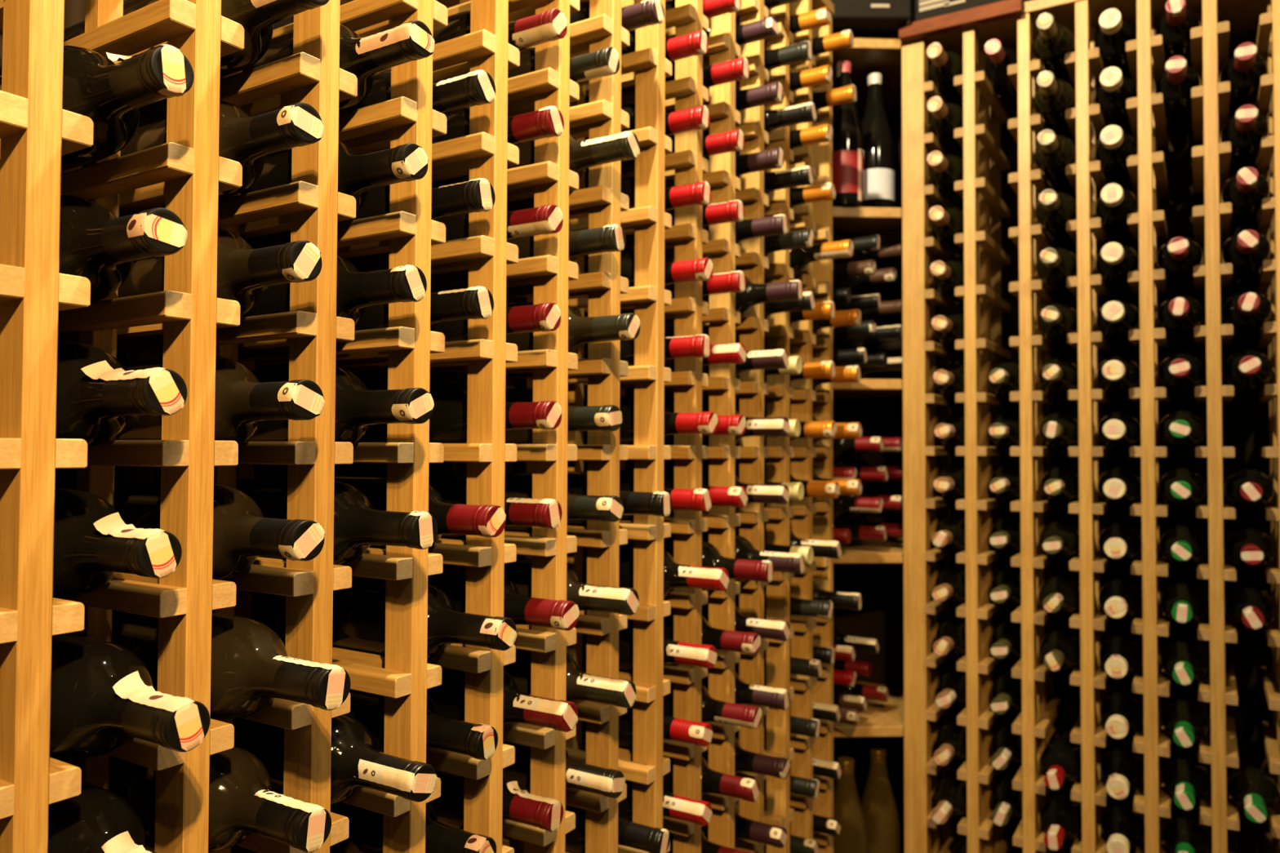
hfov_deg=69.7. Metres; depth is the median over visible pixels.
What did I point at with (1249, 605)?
wine bottle
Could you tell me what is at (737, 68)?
wine bottle
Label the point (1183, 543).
wine bottle
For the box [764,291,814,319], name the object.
wine bottle
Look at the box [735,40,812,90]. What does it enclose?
wine bottle
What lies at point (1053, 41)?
wine bottle
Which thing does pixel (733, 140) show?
wine bottle
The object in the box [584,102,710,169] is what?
wine bottle
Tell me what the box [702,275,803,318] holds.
wine bottle
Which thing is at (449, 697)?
wine bottle
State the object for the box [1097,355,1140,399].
wine bottle
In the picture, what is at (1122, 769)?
wine bottle
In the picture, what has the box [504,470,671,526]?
wine bottle
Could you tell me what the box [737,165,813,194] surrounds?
wine bottle
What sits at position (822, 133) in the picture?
wine bottle
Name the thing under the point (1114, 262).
wine bottle
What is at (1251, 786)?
wine bottle
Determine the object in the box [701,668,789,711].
wine bottle
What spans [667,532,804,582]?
wine bottle
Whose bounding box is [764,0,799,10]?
wine bottle
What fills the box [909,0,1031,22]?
case
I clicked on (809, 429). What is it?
wine bottle
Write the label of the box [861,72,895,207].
wine bottle
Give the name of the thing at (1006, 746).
wine bottle
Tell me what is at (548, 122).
wine bottle
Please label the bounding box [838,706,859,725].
wine bottle
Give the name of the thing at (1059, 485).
wine bottle
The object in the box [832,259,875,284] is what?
wine bottle
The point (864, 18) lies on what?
case
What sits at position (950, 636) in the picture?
wine bottle
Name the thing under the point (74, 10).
wall
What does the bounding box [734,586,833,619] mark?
wine bottle
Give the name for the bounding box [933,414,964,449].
wine bottle
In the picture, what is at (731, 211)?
wine bottle
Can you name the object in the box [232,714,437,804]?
wine bottle
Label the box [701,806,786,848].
wine bottle
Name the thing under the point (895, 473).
wine bottle
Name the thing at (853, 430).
wine bottle
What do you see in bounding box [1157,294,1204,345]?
wine bottle
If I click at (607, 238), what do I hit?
wine bottle
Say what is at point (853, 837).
wine bottle
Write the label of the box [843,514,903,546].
wine bottle
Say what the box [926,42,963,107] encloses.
wine bottle
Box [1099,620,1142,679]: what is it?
wine bottle
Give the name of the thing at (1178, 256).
wine bottle
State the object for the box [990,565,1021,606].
wine bottle
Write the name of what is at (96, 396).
wine bottle
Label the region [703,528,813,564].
wine bottle
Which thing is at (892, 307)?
wine bottle
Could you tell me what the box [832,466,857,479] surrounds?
wine bottle
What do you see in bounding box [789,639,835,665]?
wine bottle
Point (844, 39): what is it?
wine bottle
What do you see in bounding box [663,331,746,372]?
wine bottle
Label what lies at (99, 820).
wine bottle
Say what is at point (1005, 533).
wine bottle
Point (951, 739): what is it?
wine bottle
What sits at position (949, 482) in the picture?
wine bottle
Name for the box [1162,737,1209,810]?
wine bottle
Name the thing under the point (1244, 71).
wine bottle
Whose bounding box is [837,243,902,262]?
wine bottle
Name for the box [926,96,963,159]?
wine bottle
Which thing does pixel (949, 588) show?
wine bottle
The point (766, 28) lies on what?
wine bottle
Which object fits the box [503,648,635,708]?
wine bottle
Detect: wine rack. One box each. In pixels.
[0,0,834,852]
[898,0,1279,852]
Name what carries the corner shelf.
on the floor
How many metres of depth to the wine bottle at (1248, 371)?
1.55 m
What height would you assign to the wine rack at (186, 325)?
1.935 m
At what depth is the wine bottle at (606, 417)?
1.03 m
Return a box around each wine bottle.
[0,44,194,171]
[47,780,155,852]
[49,633,210,759]
[49,746,331,852]
[53,488,182,599]
[55,342,186,448]
[58,195,187,303]
[61,100,324,217]
[61,480,325,580]
[63,0,328,77]
[70,610,350,719]
[115,355,324,444]
[118,227,322,316]
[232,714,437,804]
[235,477,437,565]
[240,140,428,240]
[240,254,426,324]
[242,19,435,112]
[244,366,434,444]
[258,576,516,659]
[269,474,506,549]
[271,791,496,852]
[338,69,495,154]
[341,471,562,540]
[342,177,495,222]
[346,689,497,759]
[354,285,493,331]
[355,382,561,443]
[426,667,577,732]
[427,565,579,631]
[428,471,623,533]
[431,106,564,185]
[431,769,563,831]
[432,8,567,50]
[432,302,560,342]
[437,204,563,241]
[442,557,639,615]
[502,741,625,799]
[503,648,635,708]
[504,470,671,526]
[505,387,622,444]
[506,131,639,202]
[506,224,625,261]
[506,302,639,354]
[507,46,619,115]
[564,804,670,852]
[569,0,664,31]
[582,543,728,597]
[582,619,717,674]
[582,706,712,751]
[583,334,711,366]
[583,396,717,445]
[583,467,747,516]
[583,469,711,521]
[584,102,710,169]
[584,176,711,211]
[584,248,713,287]
[585,30,708,101]
[617,780,711,826]
[624,466,789,512]
[627,537,773,591]
[662,682,761,728]
[662,755,759,802]
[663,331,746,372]
[663,400,746,445]
[663,466,804,509]
[663,607,760,654]
[664,57,749,113]
[664,128,744,181]
[664,200,744,226]
[664,271,746,298]
[665,0,741,18]
[666,829,751,852]
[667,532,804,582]
[701,597,790,641]
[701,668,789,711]
[701,737,790,779]
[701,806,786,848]
[702,81,782,133]
[702,213,787,244]
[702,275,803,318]
[702,349,789,378]
[702,403,790,446]
[702,465,839,506]
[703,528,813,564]
[704,16,778,45]
[704,147,783,177]
[706,464,862,502]
[734,406,800,446]
[734,524,841,559]
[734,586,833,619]
[734,649,822,682]
[734,714,820,740]
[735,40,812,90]
[735,102,816,134]
[736,355,802,378]
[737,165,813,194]
[738,228,813,257]
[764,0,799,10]
[764,65,832,91]
[764,124,832,149]
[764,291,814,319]
[764,360,835,383]
[764,408,836,446]
[764,775,819,799]
[764,800,840,836]
[764,834,818,852]
[789,6,831,34]
[789,29,853,72]
[789,84,857,128]
[789,182,835,208]
[789,239,853,276]
[789,301,835,325]
[789,308,861,334]
[789,355,860,391]
[789,410,862,447]
[789,578,862,610]
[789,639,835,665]
[789,700,840,722]
[789,758,841,779]
[832,61,864,207]
[832,231,879,262]
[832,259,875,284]
[832,262,897,294]
[832,288,851,303]
[832,288,880,311]
[832,320,875,343]
[832,324,902,349]
[832,344,887,368]
[832,347,866,364]
[832,436,883,461]
[832,457,888,481]
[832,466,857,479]
[832,494,883,520]
[832,515,886,546]
[832,528,851,544]
[833,625,879,653]
[833,644,855,662]
[833,659,871,676]
[833,669,856,687]
[833,682,888,702]
[833,692,866,711]
[833,756,869,852]
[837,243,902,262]
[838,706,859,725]
[840,433,902,462]
[840,489,902,519]
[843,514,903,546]
[847,457,902,486]
[851,293,902,321]
[859,356,902,378]
[860,746,901,852]
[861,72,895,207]
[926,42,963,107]
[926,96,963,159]
[926,151,964,211]
[928,205,964,258]
[929,259,964,306]
[931,311,964,353]
[931,513,965,552]
[931,563,965,604]
[931,758,966,824]
[933,363,964,399]
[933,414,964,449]
[933,464,964,500]
[933,613,965,656]
[933,705,966,765]
[935,662,966,708]
[984,38,1017,115]
[988,362,1019,399]
[988,413,1020,449]
[989,464,1020,502]
[989,512,1021,554]
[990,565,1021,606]
[990,613,1021,659]
[990,657,1022,714]
[991,709,1022,770]
[991,762,1022,826]
[1033,12,1075,93]
[1033,70,1075,143]
[1034,128,1075,195]
[1035,189,1076,248]
[1036,247,1077,299]
[1037,302,1077,350]
[1039,357,1078,399]
[1039,515,1079,559]
[1039,566,1079,615]
[1040,412,1078,449]
[1040,465,1079,504]
[1040,617,1080,671]
[1040,718,1081,790]
[1040,780,1081,850]
[1093,8,1137,79]
[1094,66,1137,137]
[1094,124,1137,192]
[1095,183,1138,245]
[1096,242,1139,297]
[1096,299,1139,347]
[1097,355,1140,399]
[1097,411,1141,450]
[1097,466,1141,506]
[1097,517,1142,562]
[1098,568,1142,619]
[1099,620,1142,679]
[1099,673,1143,738]
[1100,730,1144,799]
[1101,788,1144,852]
[1155,0,1200,67]
[1155,55,1200,137]
[1156,236,1203,293]
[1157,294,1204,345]
[1158,352,1204,397]
[1158,410,1204,450]
[1159,466,1205,508]
[1160,519,1206,566]
[1160,572,1207,625]
[1160,625,1208,685]
[1161,680,1208,747]
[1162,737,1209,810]
[1163,796,1209,852]
[1218,41,1267,119]
[1219,104,1268,178]
[1220,166,1270,234]
[1220,229,1270,288]
[1221,289,1271,342]
[1222,349,1272,395]
[1222,466,1274,510]
[1223,521,1275,570]
[1224,576,1275,631]
[1226,741,1278,823]
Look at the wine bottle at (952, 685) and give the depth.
1.80 m
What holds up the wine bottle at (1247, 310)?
in the wine rack at (966, 33)
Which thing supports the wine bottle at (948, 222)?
in the wine rack at (966, 33)
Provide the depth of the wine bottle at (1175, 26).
1.61 m
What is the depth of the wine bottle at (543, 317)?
0.94 m
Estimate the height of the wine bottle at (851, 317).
0.075 m
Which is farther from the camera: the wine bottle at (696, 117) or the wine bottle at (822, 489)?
the wine bottle at (822, 489)
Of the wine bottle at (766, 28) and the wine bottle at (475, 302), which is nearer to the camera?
the wine bottle at (475, 302)
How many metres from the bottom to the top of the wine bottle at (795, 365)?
0.075 m
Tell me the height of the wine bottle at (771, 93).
0.075 m
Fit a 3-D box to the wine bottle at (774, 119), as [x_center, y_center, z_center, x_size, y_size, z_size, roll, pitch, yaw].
[0.147,-0.496,1.530,0.300,0.075,0.075,-1,-2,32]
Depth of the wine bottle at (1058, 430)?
1.69 m
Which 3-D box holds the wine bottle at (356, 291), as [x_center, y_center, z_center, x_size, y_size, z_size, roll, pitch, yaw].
[-0.311,-0.115,0.825,0.300,0.075,0.075,-1,-2,31]
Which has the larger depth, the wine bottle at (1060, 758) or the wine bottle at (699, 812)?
the wine bottle at (1060, 758)
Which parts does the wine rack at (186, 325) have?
rail, rail, rail, rail, rail, rail, rail, rail, rail, rail, rail, post, rail, rail, rail, rail, rail, post, rail, rail, rail, rail, rail, rail, rail, rail, post, rail, rail, rail, post, rail, rail, rail, rail, rail, rail, rail, rail, rail, rail, rail, rail, rail, rail, rail, rail, rail, rail, rail, rail, rail, rail, rail, post, rail, rail, rail, rail, rail, rail, rail, rail, rail, rail, rail, post, rail, rail, rail, post, rail, rail, rail, rail, rail, rail, rail, rail, rail, rail, rail, rail, rail, rail, post, rail, rail, rail, post, rail, rail, rail, rail, rail, rail, rail, rail, rail, rail, rail, rail, rail, rail, rail, rail, rail, rail, rail, rail, post, rail, post, rail, rail, rail, rail, rail, rail, rail, rail, rail, rail, rail, rail, rail, rail, rail, rail, rail, rail, post, rail, rail, rail, rail, post, rail, rail, rail, rail, rail, rail, rail, rail, rail, rail, rail, rail, rail, rail, rail, rail, rail, rail, rail, rail, rail, rail, rail, rail, rail, rail, rail, rail, rail, rail, rail, rail, rail, rail, rail, rail, rail, rail, rail, rail, rail, rail, post, rail, rail, post, rail, rail, rail, rail, rail, rail, rail, rail, rail, rail, rail, rail, rail, rail, rail, rail, rail, post, rail, rail, rail, rail, rail, rail, rail, rail, rail, rail, rail, rail, rail, rail, rail, rail, rail, rail, rail, rail, rail, rail, rail, rail, rail, rail, post, rail, rail, rail, rail, rail, rail, rail, rail, rail, rail, rail, rail, rail, rail, rail, rail, rail, rail, rail, rail, rail, rail, rail, rail, rail, rail, rail, rail, rail, rail, rail, rail, rail, rail, rail, rail, rail, rail, rail, rail, rail, rail, rail, rail, rail, rail, rail, rail, rail, rail, rail, rail, rail, rail, rail, rail, rail, rail, rail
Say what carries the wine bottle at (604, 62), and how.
in the wine rack at (186, 325)
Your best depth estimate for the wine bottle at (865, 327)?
1.79 m
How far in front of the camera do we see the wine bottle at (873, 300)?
1.83 m
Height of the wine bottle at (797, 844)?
0.075 m
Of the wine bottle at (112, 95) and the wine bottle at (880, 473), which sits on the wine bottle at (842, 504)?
the wine bottle at (880, 473)
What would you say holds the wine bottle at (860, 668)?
on the wine bottle at (842, 700)
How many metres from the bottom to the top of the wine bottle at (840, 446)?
0.075 m
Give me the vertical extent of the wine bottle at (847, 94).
0.075 m
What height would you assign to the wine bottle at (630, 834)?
0.075 m
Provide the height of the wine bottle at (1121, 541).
0.071 m
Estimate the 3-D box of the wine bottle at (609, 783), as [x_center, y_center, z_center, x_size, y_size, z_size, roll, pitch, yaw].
[-0.151,0.392,1.080,0.300,0.075,0.075,-1,-2,32]
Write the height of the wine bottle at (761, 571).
0.075 m
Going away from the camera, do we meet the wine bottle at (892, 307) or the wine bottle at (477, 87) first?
the wine bottle at (477, 87)
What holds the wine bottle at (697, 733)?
in the wine rack at (186, 325)
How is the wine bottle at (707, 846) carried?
in the wine rack at (186, 325)
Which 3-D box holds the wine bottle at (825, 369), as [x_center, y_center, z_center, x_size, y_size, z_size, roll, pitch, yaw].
[0.195,-0.093,1.614,0.300,0.075,0.075,-1,-2,32]
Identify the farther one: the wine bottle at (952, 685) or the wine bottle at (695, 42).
the wine bottle at (952, 685)
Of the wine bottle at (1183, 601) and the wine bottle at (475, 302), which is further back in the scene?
the wine bottle at (1183, 601)
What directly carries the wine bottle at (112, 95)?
in the wine rack at (186, 325)
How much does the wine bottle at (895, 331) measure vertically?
0.075 m
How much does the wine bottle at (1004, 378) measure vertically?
0.071 m
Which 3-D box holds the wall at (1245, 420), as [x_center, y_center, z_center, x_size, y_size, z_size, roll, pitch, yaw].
[1.321,-0.152,1.724,2.252,2.600,0.050,-1,-2,32]
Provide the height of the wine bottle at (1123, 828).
0.071 m
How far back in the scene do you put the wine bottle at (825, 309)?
1.54 m
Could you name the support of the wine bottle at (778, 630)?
in the wine rack at (186, 325)
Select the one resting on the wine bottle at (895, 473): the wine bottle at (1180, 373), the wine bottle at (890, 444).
the wine bottle at (890, 444)
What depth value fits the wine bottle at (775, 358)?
1.36 m
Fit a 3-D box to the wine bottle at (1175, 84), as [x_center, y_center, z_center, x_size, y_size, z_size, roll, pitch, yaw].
[0.980,-0.606,1.673,0.071,0.071,0.300,-1,-2,31]
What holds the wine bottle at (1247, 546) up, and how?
in the wine rack at (966, 33)
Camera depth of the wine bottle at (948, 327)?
1.80 m
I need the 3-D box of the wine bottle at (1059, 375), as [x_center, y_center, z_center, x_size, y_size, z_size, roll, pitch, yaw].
[0.808,-0.093,1.758,0.071,0.071,0.300,-1,-2,32]
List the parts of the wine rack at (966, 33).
rail, post, rail, rail, rail, rail, rail, rail, rail, rail, rail, rail, rail, rail, rail, rail, post, rail, rail, rail, rail, rail, rail, rail, rail, rail, rail, rail, rail, rail, rail, rail, rail, post, rail, rail, rail, rail, rail, rail, rail, rail, rail, rail, rail, rail, rail, rail, rail, post, rail, rail, rail, rail, rail, rail, rail, rail, rail, rail, rail, rail, rail, rail, rail, rail, rail, rail, post, rail, rail, rail, rail, rail, rail, rail, rail, rail, rail, rail, rail, post, rail, rail, rail, rail, rail, rail, rail, rail, rail, rail, rail, rail, rail, rail, rail, rail, rail, rail, post, rail, rail, rail, rail, rail, rail, rail, post, rail, rail, rail, rail, rail, rail, rail, rail, rail, rail, rail, rail, rail, rail, rail, rail, rail, rail, rail, rail, rail, rail, post, rail, rail, post, rail, rail, rail, rail, rail, rail, rail, rail, rail, rail, rail, rail, rail, rail, rail, rail, rail, rail, rail, rail, rail, rail, rail, rail, rail, rail, rail, post, post, rail, rail, rail, rail, rail, rail, rail, rail, rail, rail, rail, rail, rail, rail, rail, rail, rail, rail, rail, rail, rail, rail, rail, rail, rail, rail, rail, rail, rail, rail, post, rail, post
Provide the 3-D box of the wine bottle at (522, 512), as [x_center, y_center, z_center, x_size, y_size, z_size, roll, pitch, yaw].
[-0.214,0.090,1.005,0.300,0.075,0.075,-1,-2,32]
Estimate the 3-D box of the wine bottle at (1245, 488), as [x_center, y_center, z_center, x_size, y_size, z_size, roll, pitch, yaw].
[1.061,0.109,1.604,0.071,0.071,0.300,-1,-2,32]
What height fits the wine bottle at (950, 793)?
0.071 m
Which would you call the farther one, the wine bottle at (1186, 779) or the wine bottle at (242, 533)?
the wine bottle at (1186, 779)
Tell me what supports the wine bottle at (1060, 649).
in the wine rack at (966, 33)
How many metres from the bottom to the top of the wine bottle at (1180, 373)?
0.071 m
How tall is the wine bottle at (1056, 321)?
0.071 m
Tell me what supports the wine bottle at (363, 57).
in the wine rack at (186, 325)
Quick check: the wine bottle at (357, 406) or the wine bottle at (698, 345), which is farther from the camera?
the wine bottle at (698, 345)
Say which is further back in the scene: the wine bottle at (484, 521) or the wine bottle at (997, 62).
the wine bottle at (997, 62)
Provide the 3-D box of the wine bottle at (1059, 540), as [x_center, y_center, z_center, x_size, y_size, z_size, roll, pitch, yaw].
[0.803,0.213,1.745,0.071,0.071,0.300,-1,-2,32]
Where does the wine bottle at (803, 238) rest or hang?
in the wine rack at (186, 325)
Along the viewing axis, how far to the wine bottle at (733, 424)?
1.28 m
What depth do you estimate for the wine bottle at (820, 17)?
1.56 m
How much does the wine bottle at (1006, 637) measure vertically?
0.071 m
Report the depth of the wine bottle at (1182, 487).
1.60 m
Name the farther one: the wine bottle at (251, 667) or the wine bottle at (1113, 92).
the wine bottle at (1113, 92)
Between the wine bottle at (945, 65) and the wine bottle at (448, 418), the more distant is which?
the wine bottle at (945, 65)
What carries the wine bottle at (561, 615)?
in the wine rack at (186, 325)
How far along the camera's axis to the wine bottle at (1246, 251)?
1.56 m
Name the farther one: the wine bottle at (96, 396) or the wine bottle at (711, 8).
the wine bottle at (711, 8)
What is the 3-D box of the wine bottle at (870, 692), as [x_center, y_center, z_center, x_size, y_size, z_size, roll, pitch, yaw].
[0.381,0.554,1.970,0.300,0.075,0.075,-1,-2,32]
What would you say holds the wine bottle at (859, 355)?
on the corner shelf
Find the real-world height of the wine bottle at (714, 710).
0.075 m
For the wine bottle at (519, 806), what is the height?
0.075 m
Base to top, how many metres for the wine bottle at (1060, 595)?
0.071 m
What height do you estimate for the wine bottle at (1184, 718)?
0.071 m
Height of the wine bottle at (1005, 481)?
0.071 m
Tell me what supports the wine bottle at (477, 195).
in the wine rack at (186, 325)
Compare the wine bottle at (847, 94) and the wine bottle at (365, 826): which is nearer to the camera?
the wine bottle at (365, 826)
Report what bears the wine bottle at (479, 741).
in the wine rack at (186, 325)
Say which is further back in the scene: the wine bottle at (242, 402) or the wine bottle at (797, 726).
the wine bottle at (797, 726)
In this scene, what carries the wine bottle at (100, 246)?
in the wine rack at (186, 325)
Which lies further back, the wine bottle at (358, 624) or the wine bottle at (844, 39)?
the wine bottle at (844, 39)
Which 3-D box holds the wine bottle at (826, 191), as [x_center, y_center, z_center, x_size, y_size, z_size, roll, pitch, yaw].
[0.196,-0.393,1.620,0.300,0.075,0.075,-1,-2,32]
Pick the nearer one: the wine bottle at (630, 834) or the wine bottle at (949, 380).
the wine bottle at (630, 834)
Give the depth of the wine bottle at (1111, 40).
1.66 m
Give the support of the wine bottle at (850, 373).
in the wine rack at (186, 325)
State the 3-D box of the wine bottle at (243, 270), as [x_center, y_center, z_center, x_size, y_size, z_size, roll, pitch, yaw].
[-0.367,-0.117,0.737,0.300,0.075,0.075,-1,-2,31]
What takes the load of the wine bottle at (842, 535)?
on the corner shelf
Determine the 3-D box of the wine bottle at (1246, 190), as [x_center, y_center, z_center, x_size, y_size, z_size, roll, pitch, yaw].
[1.063,-0.403,1.616,0.071,0.071,0.300,-1,-2,32]
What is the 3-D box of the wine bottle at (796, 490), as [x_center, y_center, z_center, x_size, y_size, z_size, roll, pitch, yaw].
[0.126,0.104,1.527,0.300,0.075,0.075,-1,-2,31]
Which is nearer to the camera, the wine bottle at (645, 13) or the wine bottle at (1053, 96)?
the wine bottle at (645, 13)
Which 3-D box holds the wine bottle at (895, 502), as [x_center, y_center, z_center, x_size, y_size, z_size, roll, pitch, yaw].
[0.396,0.155,1.916,0.300,0.075,0.075,-1,-2,32]
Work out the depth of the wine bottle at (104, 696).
0.57 m
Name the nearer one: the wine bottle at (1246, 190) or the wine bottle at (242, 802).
the wine bottle at (242, 802)
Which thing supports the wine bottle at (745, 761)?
in the wine rack at (186, 325)
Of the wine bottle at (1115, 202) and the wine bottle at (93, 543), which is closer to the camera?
the wine bottle at (93, 543)
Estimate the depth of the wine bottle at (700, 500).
1.19 m
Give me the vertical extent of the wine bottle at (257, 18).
0.075 m
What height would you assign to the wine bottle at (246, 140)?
0.075 m
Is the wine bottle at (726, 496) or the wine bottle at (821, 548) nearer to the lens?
the wine bottle at (726, 496)
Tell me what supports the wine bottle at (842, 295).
on the wine bottle at (865, 327)
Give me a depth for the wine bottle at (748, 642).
1.27 m
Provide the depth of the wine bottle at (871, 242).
1.83 m
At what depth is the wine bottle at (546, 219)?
0.94 m
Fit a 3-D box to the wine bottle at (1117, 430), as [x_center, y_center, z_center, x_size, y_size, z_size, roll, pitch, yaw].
[0.894,0.009,1.709,0.071,0.071,0.300,-1,-2,32]
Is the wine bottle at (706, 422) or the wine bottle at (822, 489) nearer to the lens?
the wine bottle at (706, 422)
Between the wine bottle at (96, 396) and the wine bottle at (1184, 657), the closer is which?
the wine bottle at (96, 396)
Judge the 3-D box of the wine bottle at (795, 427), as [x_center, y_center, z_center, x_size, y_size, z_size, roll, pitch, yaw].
[0.121,0.004,1.531,0.300,0.075,0.075,-1,-2,31]
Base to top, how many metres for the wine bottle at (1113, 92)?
0.071 m
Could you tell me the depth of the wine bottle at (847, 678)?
1.78 m
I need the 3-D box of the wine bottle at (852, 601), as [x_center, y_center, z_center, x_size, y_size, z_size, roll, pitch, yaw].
[0.257,0.309,1.687,0.300,0.075,0.075,-1,-2,32]
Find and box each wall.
[0,0,674,852]
[897,19,1272,852]
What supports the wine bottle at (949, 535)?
in the wine rack at (966, 33)
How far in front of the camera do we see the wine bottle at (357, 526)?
0.76 m
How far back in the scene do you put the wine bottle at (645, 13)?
1.12 m
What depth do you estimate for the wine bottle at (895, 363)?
1.89 m
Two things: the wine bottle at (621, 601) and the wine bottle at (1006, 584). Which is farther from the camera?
the wine bottle at (1006, 584)
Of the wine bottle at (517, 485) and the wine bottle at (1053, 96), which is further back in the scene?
the wine bottle at (1053, 96)
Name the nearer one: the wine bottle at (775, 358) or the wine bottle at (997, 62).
the wine bottle at (775, 358)
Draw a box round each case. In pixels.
[830,0,911,37]
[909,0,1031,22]
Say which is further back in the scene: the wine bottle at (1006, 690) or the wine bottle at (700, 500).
the wine bottle at (1006, 690)
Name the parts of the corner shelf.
panel, shelf, shelf, shelf, shelf, panel, panel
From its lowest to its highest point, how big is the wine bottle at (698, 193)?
0.075 m
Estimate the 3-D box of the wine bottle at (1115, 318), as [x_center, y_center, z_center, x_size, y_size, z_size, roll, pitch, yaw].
[0.895,-0.196,1.714,0.071,0.071,0.300,-1,-2,32]
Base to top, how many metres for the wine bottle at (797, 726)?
0.075 m
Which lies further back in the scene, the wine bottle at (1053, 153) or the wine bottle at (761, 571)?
the wine bottle at (1053, 153)
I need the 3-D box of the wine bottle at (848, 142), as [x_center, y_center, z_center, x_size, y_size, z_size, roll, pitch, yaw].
[0.412,-0.586,1.858,0.080,0.300,0.080,-1,-2,32]
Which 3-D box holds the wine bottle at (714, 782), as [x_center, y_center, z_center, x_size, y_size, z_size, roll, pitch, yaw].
[0.030,0.499,1.333,0.300,0.075,0.075,-1,-2,32]
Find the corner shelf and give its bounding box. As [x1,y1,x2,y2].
[789,36,941,852]
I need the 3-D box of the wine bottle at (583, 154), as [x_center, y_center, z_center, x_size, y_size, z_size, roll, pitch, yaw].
[-0.135,-0.308,1.087,0.300,0.075,0.075,-1,-2,31]
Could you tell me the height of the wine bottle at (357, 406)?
0.075 m
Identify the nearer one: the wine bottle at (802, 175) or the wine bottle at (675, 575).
the wine bottle at (675, 575)
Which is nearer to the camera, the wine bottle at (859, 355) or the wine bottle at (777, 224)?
the wine bottle at (777, 224)
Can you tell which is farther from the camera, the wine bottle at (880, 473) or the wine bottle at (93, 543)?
the wine bottle at (880, 473)
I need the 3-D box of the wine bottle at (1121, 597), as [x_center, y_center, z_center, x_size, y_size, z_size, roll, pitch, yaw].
[0.893,0.315,1.702,0.071,0.071,0.300,-1,-2,32]
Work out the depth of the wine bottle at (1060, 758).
1.68 m
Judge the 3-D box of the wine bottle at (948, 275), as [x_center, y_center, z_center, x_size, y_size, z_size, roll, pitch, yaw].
[0.641,-0.296,1.864,0.071,0.071,0.300,-1,-2,32]
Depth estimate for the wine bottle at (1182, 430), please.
1.60 m
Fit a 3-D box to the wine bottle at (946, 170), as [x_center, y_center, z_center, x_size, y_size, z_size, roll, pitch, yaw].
[0.632,-0.500,1.853,0.071,0.071,0.300,-1,-2,32]
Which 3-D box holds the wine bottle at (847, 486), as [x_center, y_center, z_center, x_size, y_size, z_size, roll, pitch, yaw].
[0.257,0.109,1.691,0.300,0.075,0.075,-1,-2,31]
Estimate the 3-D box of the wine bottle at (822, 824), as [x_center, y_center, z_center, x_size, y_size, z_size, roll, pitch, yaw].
[0.221,0.709,1.696,0.300,0.075,0.075,-1,-2,32]
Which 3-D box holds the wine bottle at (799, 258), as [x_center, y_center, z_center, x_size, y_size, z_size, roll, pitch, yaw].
[0.222,-0.294,1.601,0.300,0.075,0.075,-1,-2,32]
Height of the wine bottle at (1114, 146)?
0.071 m
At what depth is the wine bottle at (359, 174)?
0.77 m
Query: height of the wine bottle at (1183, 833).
0.071 m
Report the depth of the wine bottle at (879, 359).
1.82 m
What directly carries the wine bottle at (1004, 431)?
in the wine rack at (966, 33)
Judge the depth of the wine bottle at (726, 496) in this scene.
1.28 m
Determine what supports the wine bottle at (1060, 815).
in the wine rack at (966, 33)
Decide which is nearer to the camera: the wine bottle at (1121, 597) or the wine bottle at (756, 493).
the wine bottle at (756, 493)
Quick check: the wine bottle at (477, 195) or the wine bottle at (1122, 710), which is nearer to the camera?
the wine bottle at (477, 195)
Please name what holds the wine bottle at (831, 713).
in the wine rack at (186, 325)
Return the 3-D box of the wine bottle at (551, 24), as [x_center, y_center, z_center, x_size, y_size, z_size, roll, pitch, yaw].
[-0.210,-0.410,1.015,0.300,0.075,0.075,-1,-2,31]
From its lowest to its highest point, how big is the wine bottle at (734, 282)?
0.075 m
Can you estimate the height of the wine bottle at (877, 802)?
0.300 m
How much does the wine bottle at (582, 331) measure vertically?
0.075 m
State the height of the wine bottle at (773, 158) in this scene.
0.075 m
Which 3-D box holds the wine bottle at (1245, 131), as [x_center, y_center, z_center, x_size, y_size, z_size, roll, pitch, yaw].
[1.063,-0.505,1.619,0.071,0.071,0.300,-1,-2,31]
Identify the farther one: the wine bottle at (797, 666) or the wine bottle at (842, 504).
the wine bottle at (842, 504)
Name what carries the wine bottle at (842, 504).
on the wine bottle at (878, 533)
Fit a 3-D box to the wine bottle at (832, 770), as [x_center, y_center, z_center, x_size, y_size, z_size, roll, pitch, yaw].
[0.223,0.609,1.697,0.300,0.075,0.075,-1,-2,32]
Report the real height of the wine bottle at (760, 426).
0.075 m
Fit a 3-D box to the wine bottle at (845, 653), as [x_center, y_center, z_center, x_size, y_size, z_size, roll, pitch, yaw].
[0.275,0.432,1.815,0.300,0.075,0.075,-1,-2,32]
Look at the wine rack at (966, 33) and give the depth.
1.70 m
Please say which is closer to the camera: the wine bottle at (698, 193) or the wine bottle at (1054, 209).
the wine bottle at (698, 193)
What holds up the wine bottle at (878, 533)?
on the corner shelf
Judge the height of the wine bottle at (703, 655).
0.075 m
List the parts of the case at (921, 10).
printed panel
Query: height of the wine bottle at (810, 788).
0.075 m
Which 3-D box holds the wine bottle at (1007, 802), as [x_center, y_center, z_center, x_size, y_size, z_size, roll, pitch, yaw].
[0.742,0.727,1.825,0.071,0.071,0.300,-1,-2,31]
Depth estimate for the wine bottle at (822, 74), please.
1.56 m
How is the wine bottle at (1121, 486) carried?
in the wine rack at (966, 33)
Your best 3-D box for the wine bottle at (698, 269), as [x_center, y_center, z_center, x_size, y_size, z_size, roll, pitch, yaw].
[-0.039,-0.203,1.270,0.300,0.075,0.075,-1,-2,31]
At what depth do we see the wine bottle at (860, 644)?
1.82 m
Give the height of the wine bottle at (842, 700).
0.075 m
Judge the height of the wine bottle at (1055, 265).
0.071 m

